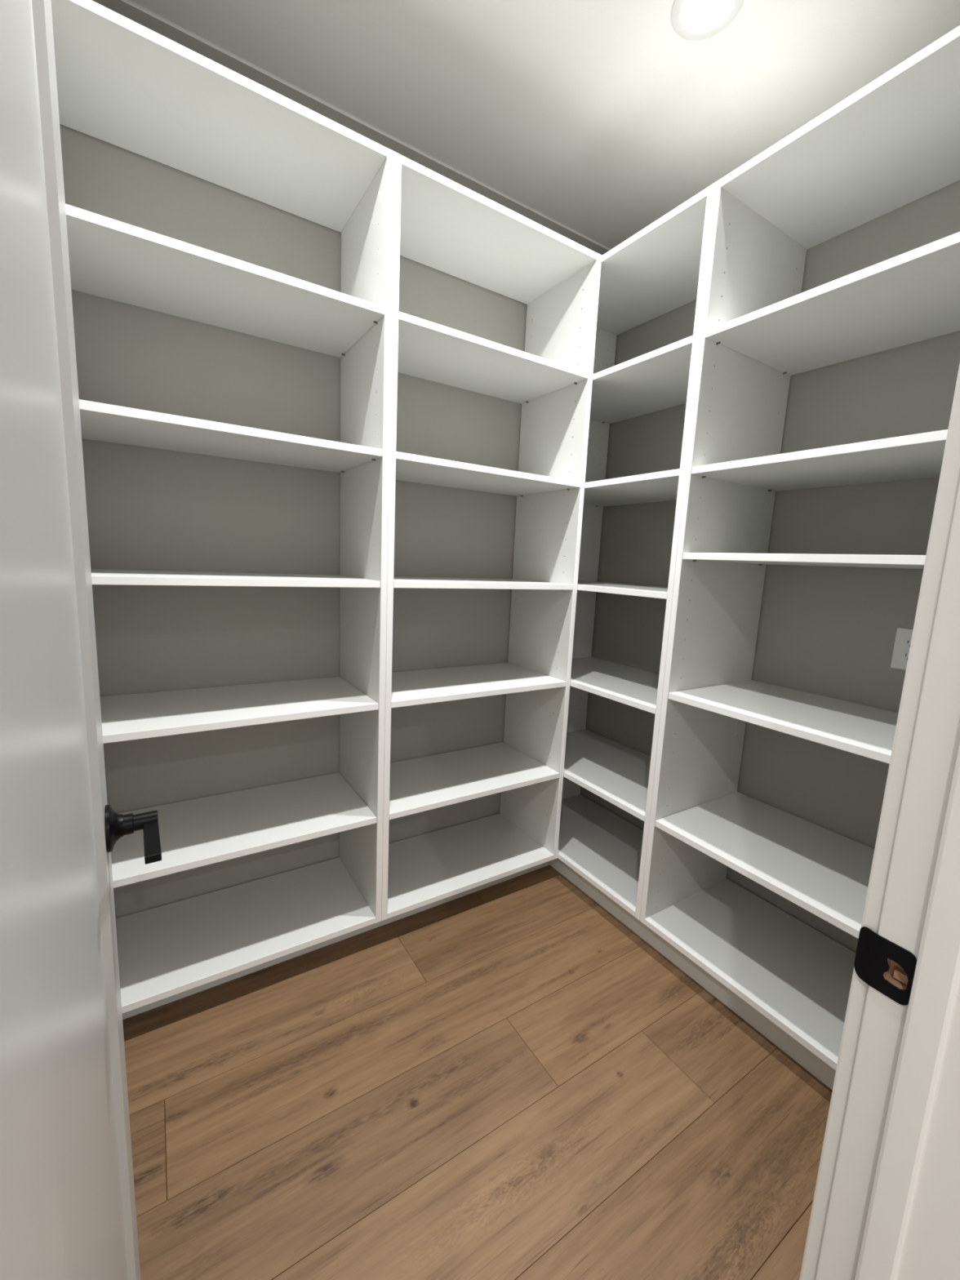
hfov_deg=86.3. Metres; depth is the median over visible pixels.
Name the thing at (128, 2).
trim
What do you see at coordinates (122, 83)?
shelving unit
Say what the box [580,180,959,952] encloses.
wall
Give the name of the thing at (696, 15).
diffuser
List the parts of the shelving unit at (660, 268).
panel, panel, shelf, shelf, shelf, shelf, shelf, panel, panel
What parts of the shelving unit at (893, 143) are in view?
panel, panel, shelf, shelf, shelf, shelf, shelf, panel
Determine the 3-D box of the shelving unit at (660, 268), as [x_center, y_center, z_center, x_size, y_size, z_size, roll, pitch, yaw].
[0.595,-0.179,2.120,0.486,2.425,0.836,-3,10,-32]
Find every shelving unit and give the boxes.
[50,0,394,1019]
[370,151,601,929]
[549,183,714,941]
[640,25,959,1090]
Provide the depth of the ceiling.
1.51 m
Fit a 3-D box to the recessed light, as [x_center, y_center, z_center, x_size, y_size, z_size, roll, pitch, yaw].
[0.584,-1.629,1.316,0.176,0.005,0.176,-3,10,-32]
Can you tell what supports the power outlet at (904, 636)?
attached to the wall at (825, 631)
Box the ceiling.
[129,0,959,248]
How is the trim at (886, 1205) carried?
attached to the wall
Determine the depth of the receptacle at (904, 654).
1.53 m
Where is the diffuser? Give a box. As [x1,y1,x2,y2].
[680,0,733,31]
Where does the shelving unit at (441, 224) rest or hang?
on the floor
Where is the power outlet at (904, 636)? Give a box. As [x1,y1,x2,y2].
[890,627,912,670]
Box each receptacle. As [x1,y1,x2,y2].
[902,651,909,661]
[904,638,911,648]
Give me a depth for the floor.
1.25 m
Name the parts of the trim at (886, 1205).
strike plate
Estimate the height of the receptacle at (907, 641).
0.028 m
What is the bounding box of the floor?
[122,865,832,1279]
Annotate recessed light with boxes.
[671,0,743,40]
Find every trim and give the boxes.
[120,0,611,250]
[799,363,959,1279]
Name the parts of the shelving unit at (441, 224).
panel, panel, shelf, shelf, shelf, shelf, shelf, panel, panel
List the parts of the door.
moulding, lever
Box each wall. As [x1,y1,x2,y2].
[59,0,608,918]
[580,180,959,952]
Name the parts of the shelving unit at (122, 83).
panel, shelf, shelf, shelf, shelf, shelf, panel, panel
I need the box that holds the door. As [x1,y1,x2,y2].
[0,0,161,1279]
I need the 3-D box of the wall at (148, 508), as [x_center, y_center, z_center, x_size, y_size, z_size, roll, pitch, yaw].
[-0.332,-0.388,2.076,2.340,2.807,0.120,-3,10,-32]
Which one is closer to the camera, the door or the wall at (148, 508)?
the door
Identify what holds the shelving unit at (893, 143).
on the floor

